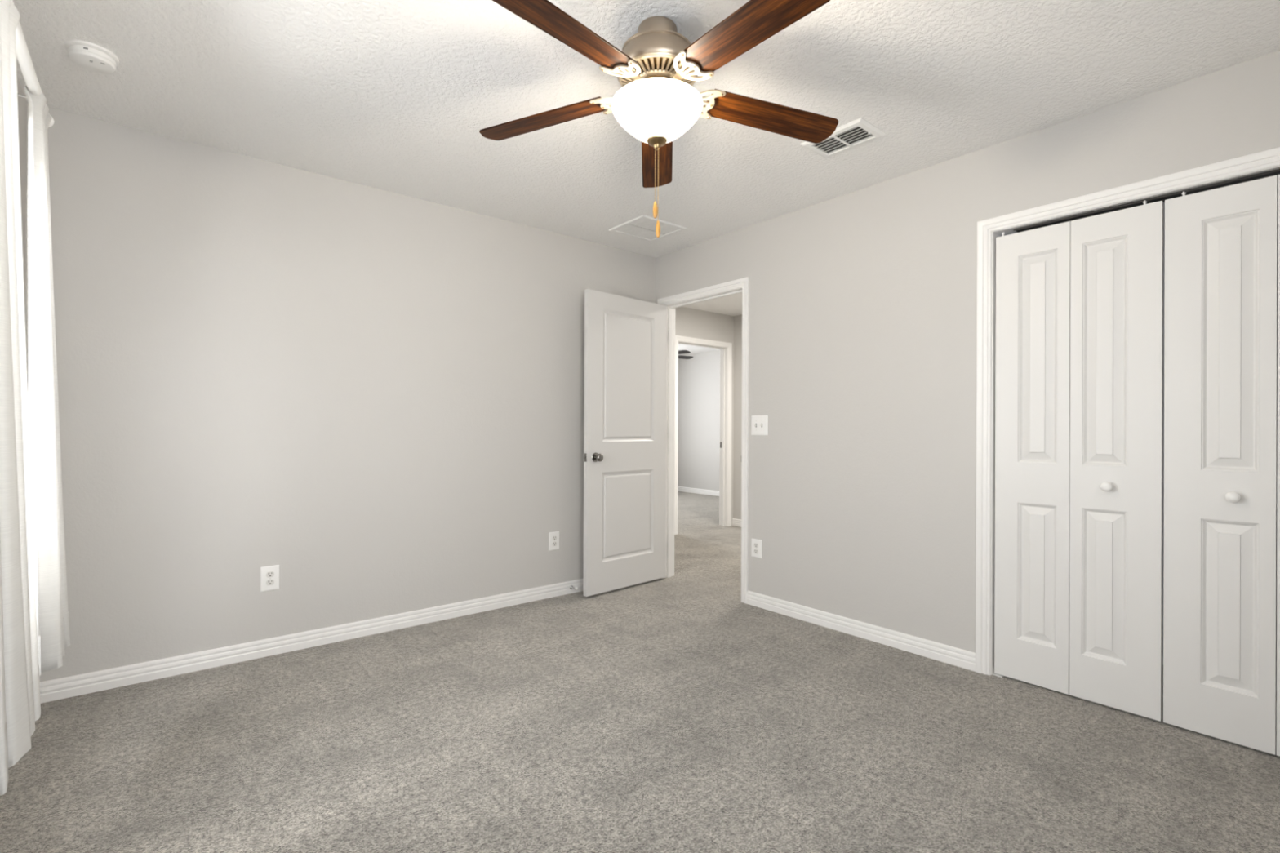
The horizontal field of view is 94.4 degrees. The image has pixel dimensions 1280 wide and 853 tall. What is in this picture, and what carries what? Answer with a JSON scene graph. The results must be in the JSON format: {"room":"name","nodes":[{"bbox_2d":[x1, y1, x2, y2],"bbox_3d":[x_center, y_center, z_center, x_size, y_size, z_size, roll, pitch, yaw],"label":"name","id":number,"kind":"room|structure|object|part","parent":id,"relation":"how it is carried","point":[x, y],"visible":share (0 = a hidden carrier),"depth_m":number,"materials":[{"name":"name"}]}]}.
{"room":"empty bedroom","nodes":[
{"label":"empty bedroom","id":0,"kind":"room"},
{"bbox_2d":[17,76,26,328],"bbox_3d":[-1.276,-0.093,0.830,0.140,2.440,3.950,0,0,-40],"label":"wall","id":1,"kind":"structure","parent":0,"point":[22,102],"depth_m":2.34,"materials":[{"name":"grey paint"}]},
{"bbox_2d":[8,0,53,127],"bbox_3d":[-1.091,-0.868,0.855,0.172,0.080,2.081,0,0,-40],"label":"curtain rod","id":2,"kind":"object","parent":1,"relation":"attached to","point":[23,55],"visible":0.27,"depth_m":1.42,"materials":[{"name":"white plastic"}]},
{"bbox_2d":[0,0,40,795],"bbox_3d":[-1.176,-0.133,1.089,0.079,1.529,0.541,0,0,-40],"label":"curtain","id":3,"kind":"object","parent":2,"relation":"hanging from","point":[20,682],"visible":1,"depth_m":1.13,"materials":[{"name":"white fabric"}]},
{"bbox_2d":[23,84,70,675],"bbox_3d":[-1.597,-0.134,1.599,0.079,1.529,0.286,0,0,-40],"label":"curtain","id":4,"kind":"object","parent":2,"relation":"hanging from","point":[53,633],"visible":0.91,"depth_m":1.54,"materials":[{"name":"white fabric"}]},
{"bbox_2d":[25,102,655,681],"bbox_3d":[-1.274,-0.090,3.472,3.515,2.440,0.115,0,0,-40],"label":"wall","id":5,"kind":"structure","parent":0,"point":[374,397],"depth_m":3.00,"materials":[{"name":"grey paint"}]},
{"bbox_2d":[260,564,279,591],"bbox_3d":[-1.829,0.747,2.933,0.080,0.122,0.008,0,0,-40],"label":"wall outlet","id":6,"kind":"object","parent":5,"relation":"attached to","point":[269,575],"visible":1,"depth_m":2.93,"materials":[{"name":"white plastic"}]},
{"bbox_2d":[266,579,274,585],"bbox_3d":[-1.827,0.766,2.931,0.034,0.027,0.002,0,0,-40],"label":"socket","id":7,"kind":"object","parent":6,"relation":"attached to","point":[268,582],"depth_m":2.93,"materials":[{"name":"grey plastic"}]},
{"bbox_2d":[266,571,274,577],"bbox_3d":[-1.827,0.727,2.931,0.034,0.027,0.002,0,0,-40],"label":"socket","id":8,"kind":"object","parent":6,"relation":"attached to","point":[268,574],"depth_m":2.93,"materials":[{"name":"grey plastic"}]},
{"bbox_2d":[40,578,583,702],"bbox_3d":[-1.184,1.089,3.465,3.375,0.083,0.014,0,0,-40],"label":"baseboard","id":9,"kind":"structure","parent":5,"relation":"attached to","point":[102,680],"depth_m":2.94,"materials":[{"name":"white wood"}]},
{"bbox_2d":[569,585,577,591],"bbox_3d":[-0.445,1.091,4.019,0.026,0.026,0.077,0,0,-40],"label":"door stop","id":10,"kind":"object","parent":9,"relation":"attached to","point":[571,586],"visible":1,"depth_m":4.03,"materials":[{"name":"silver metal"}]},
{"bbox_2d":[548,531,559,551],"bbox_3d":[-0.574,0.761,3.974,0.080,0.122,0.008,0,0,-40],"label":"wall outlet","id":11,"kind":"object","parent":5,"relation":"attached to","point":[553,537],"visible":1,"depth_m":3.97,"materials":[{"name":"white plastic"}]},
{"bbox_2d":[0,491,1279,852],"bbox_3d":[0.255,1.198,5.145,8.015,0.120,8.865,0,0,-40],"label":"floor","id":12,"kind":"structure","parent":0,"point":[677,713],"depth_m":2.06,"materials":[{"name":"carpet"}]},
{"bbox_2d":[992,667,1004,677],"bbox_3d":[1.655,1.126,2.733,0.042,0.030,0.039,0,0,-40],"label":"pivot bracket","id":13,"kind":"object","parent":12,"relation":"on","point":[993,673],"visible":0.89,"depth_m":2.73,"materials":[{"name":"white plastic"}]},
{"bbox_2d":[12,0,1279,355],"bbox_3d":[0.266,-1.352,5.148,8.015,0.100,8.865,0,0,-40],"label":"ceiling","id":14,"kind":"structure","parent":0,"point":[397,96],"depth_m":2.25,"materials":[{"name":"white paint"}]},
{"bbox_2d":[64,40,119,73],"bbox_3d":[-1.921,-1.293,2.081,0.140,0.044,0.140,0,0,-40],"label":"smoke detector","id":15,"kind":"object","parent":14,"relation":"attached to","point":[88,55],"visible":1,"depth_m":2.05,"materials":[{"name":"white plastic"}]},
{"bbox_2d":[608,214,686,242],"bbox_3d":[0.050,-1.300,3.894,0.370,0.009,0.355,0,0,-40],"label":"ceiling vent","id":16,"kind":"object","parent":14,"relation":"in","point":[625,228],"visible":0.91,"depth_m":3.88,"materials":[{"name":"white plastic"}]},
{"bbox_3d":[0.002,-1.299,3.953,0.309,0.003,0.144,0,0,-40],"label":"louvre panel","id":17,"kind":"part","parent":16,"relation":"part of","materials":[{"name":"white plastic"}]},
{"bbox_3d":[0.099,-1.299,3.836,0.309,0.003,0.144,0,0,-40],"label":"louvre panel","id":18,"kind":"part","parent":16,"relation":"part of","materials":[{"name":"white plastic"}]},
{"bbox_2d":[479,0,838,237],"bbox_3d":[0.067,-0.963,1.905,1.265,0.687,1.245,0,0,-40],"label":"ceiling fan","id":19,"kind":"object","parent":14,"relation":"hanging from","point":[657,68],"visible":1,"depth_m":1.84,"materials":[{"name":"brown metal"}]},
{"bbox_3d":[-0.338,-1.079,2.085,0.488,0.006,0.130,-5,9,20],"label":"blade","id":20,"kind":"part","parent":19,"relation":"part of","materials":[{"name":"brown wood"}]},
{"bbox_3d":[-0.200,-1.079,1.612,0.130,0.006,0.488,14,12,36],"label":"blade","id":21,"kind":"part","parent":19,"relation":"part of","materials":[{"name":"brown wood"}]},
{"bbox_3d":[0.050,-0.830,1.938,0.003,0.189,0.003,0,0,-40],"label":"pull chain","id":22,"kind":"part","parent":19,"relation":"part of","materials":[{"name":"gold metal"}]},
{"bbox_3d":[0.056,-1.007,1.944,0.299,0.130,0.299,0,0,-40],"label":"lamp shade","id":23,"kind":"part","parent":19,"relation":"part of","materials":[{"name":"white glass"}]},
{"bbox_3d":[0.069,-1.077,2.363,0.130,0.006,0.488,-11,-5,1],"label":"blade","id":24,"kind":"part","parent":19,"relation":"part of","materials":[{"name":"brown wood"}]},
{"bbox_3d":[0.059,-0.798,1.938,0.003,0.252,0.003,0,0,-40],"label":"pull chain","id":25,"kind":"part","parent":19,"relation":"part of","materials":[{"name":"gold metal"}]},
{"bbox_3d":[0.293,-1.077,1.598,0.130,0.006,0.488,14,-3,-34],"label":"blade","id":26,"kind":"part","parent":19,"relation":"part of","materials":[{"name":"brown wood"}]},
{"bbox_3d":[0.458,-1.076,2.062,0.488,0.006,0.130,5,-12,-16],"label":"blade","id":27,"kind":"part","parent":19,"relation":"part of","materials":[{"name":"brown wood"}]},
{"bbox_2d":[678,350,693,359],"bbox_3d":[0.249,-1.147,8.716,1.257,0.300,1.242,0,0,-40],"label":"ceiling fan","id":28,"kind":"object","parent":14,"relation":"hanging from","point":[681,352],"visible":0.02,"depth_m":8.89,"materials":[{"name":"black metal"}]},
{"bbox_3d":[0.496,-1.059,8.456,0.530,0.006,0.132,0,-12,44],"label":"blade","id":29,"kind":"part","parent":28,"relation":"part of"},
{"bbox_3d":[0.562,-1.058,8.916,0.530,0.006,0.132,0,-12,-28],"label":"blade","id":30,"kind":"part","parent":28,"relation":"part of","materials":[{"name":"black wood"}]},
{"bbox_2d":[800,117,887,158],"bbox_3d":[0.915,-1.294,2.679,0.215,0.016,0.305,0,0,-40],"label":"ceiling vent","id":31,"kind":"object","parent":14,"relation":"in","point":[857,132],"visible":0.99,"depth_m":2.66,"materials":[{"name":"white plastic"}]},
{"bbox_2d":[677,350,719,490],"bbox_3d":[1.610,-0.070,9.684,0.115,2.440,3.600,0,0,-40],"label":"wall","id":32,"kind":"structure","parent":0,"point":[699,376],"depth_m":10.29,"materials":[{"name":"grey paint"}]},
{"bbox_2d":[677,486,719,496],"bbox_3d":[1.549,1.108,9.649,0.014,0.083,3.380,0,0,-40],"label":"baseboard","id":33,"kind":"structure","parent":32,"relation":"attached to","point":[704,491],"depth_m":10.29,"materials":[{"name":"white wood"}]},
{"bbox_2d":[675,306,733,525],"bbox_3d":[0.272,-0.080,6.312,2.260,2.440,0.115,0,0,-40],"label":"wall","id":34,"kind":"structure","parent":0,"point":[689,322],"depth_m":6.66,"materials":[{"name":"grey paint"}]},
{"bbox_2d":[674,335,732,534],"bbox_3d":[0.669,0.081,6.641,0.903,2.121,0.150,0,0,-40],"label":"door frame","id":35,"kind":"structure","parent":34,"relation":"attached to","point":[677,338],"depth_m":6.85,"materials":[{"name":"white wood"}]},
{"bbox_2d":[733,315,742,519],"bbox_3d":[2.059,-0.073,5.835,0.115,2.440,2.900,0,0,-40],"label":"wall","id":36,"kind":"structure","parent":0,"point":[737,419],"depth_m":6.87,"materials":[{"name":"grey paint"}]},
{"bbox_2d":[732,518,741,527],"bbox_3d":[2.005,1.105,5.793,0.014,0.083,2.900,0,0,-40],"label":"baseboard","id":37,"kind":"structure","parent":36,"relation":"attached to","point":[736,522],"depth_m":6.85,"materials":[{"name":"white wood"}]},
{"bbox_2d":[655,50,1279,653],"bbox_3d":[1.384,-0.079,3.109,0.115,2.440,4.065,0,0,-40],"label":"wall","id":38,"kind":"structure","parent":0,"point":[862,480],"depth_m":3.08,"materials":[{"name":"grey paint"}]},
{"bbox_2d":[583,288,666,596],"bbox_3d":[-0.088,0.103,4.188,0.778,2.030,0.157,0,0,-44],"label":"door","id":39,"kind":"structure","parent":38,"relation":"in","point":[625,338],"depth_m":4.14,"materials":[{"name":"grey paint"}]},
{"bbox_3d":[-0.363,0.199,3.920,0.010,0.056,0.025,0,0,-44],"label":"latch plate","id":40,"kind":"part","parent":39,"relation":"part of","materials":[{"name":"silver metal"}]},
{"bbox_3d":[-0.310,0.200,3.972,0.064,0.064,0.157,0,0,-44],"label":"knob","id":41,"kind":"part","parent":39,"relation":"part of","materials":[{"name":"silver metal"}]},
{"bbox_2d":[657,276,749,604],"bbox_3d":[0.467,0.083,4.215,0.150,2.111,0.886,0,0,-40],"label":"door frame","id":42,"kind":"structure","parent":38,"relation":"attached to","point":[744,282],"depth_m":4.17,"materials":[{"name":"white wood"}]},
{"bbox_2d":[751,537,761,558],"bbox_3d":[0.742,0.772,3.782,0.008,0.117,0.082,0,0,-40],"label":"wall outlet","id":43,"kind":"object","parent":38,"relation":"attached to","point":[756,544],"visible":1,"depth_m":3.78,"materials":[{"name":"white plastic"}]},
{"bbox_2d":[751,415,768,435],"bbox_3d":[0.753,-0.012,3.764,0.019,0.126,0.130,0,0,-40],"label":"light switch","id":44,"kind":"object","parent":38,"relation":"attached to","point":[759,424],"visible":1,"depth_m":3.76,"materials":[{"name":"white plastic"}]},
{"bbox_2d":[746,591,975,671],"bbox_3d":[1.133,1.098,3.303,0.014,0.083,1.373,0,0,-40],"label":"baseboard","id":45,"kind":"structure","parent":38,"relation":"attached to","point":[958,657],"depth_m":3.18,"materials":[{"name":"white wood"}]},
{"bbox_2d":[994,200,1164,721],"bbox_3d":[1.819,0.119,2.505,0.077,2.025,0.582,0,0,-40],"label":"door","id":46,"kind":"structure","parent":38,"relation":"in","point":[1080,303],"depth_m":2.48,"materials":[{"name":"white paint"}]},
{"bbox_3d":[1.887,0.240,2.396,0.045,0.039,0.039,0,0,-40],"label":"knob","id":47,"kind":"part","parent":46,"relation":"part of","materials":[{"name":"white plastic"}]},
{"bbox_2d":[975,146,1279,675],"bbox_3d":[2.043,0.091,2.300,0.132,2.102,1.329,0,0,-40],"label":"door frame","id":48,"kind":"structure","parent":38,"relation":"attached to","point":[1269,158],"depth_m":2.73,"materials":[{"name":"white wood"}]},
{"bbox_2d":[1013,168,1279,232],"bbox_3d":[2.080,-0.893,2.281,0.076,0.008,1.123,0,0,-40],"label":"closet track","id":49,"kind":"object","parent":38,"relation":"attached to","point":[1275,172],"visible":0.56,"depth_m":2.33,"materials":[{"name":"grey metal"}]},
{"bbox_2d":[1163,174,1279,755],"bbox_3d":[2.195,0.120,2.051,0.077,2.025,0.582,0,0,-40],"label":"door","id":50,"kind":"structure","parent":38,"relation":"in","point":[1221,576],"depth_m":2.15,"materials":[{"name":"white paint"}]},
{"bbox_3d":[2.118,0.248,2.118,0.045,0.039,0.039,0,0,-40],"label":"knob","id":51,"kind":"part","parent":50,"relation":"part of","materials":[{"name":"white plastic"}]},
{"bbox_2d":[1162,177,1278,664],"bbox_3d":[2.600,-0.075,2.864,0.115,2.440,2.135,0,0,-40],"label":"wall","id":52,"kind":"structure","parent":0,"point":[1277,178],"depth_m":2.86,"materials":[{"name":"grey paint"}]}
]}

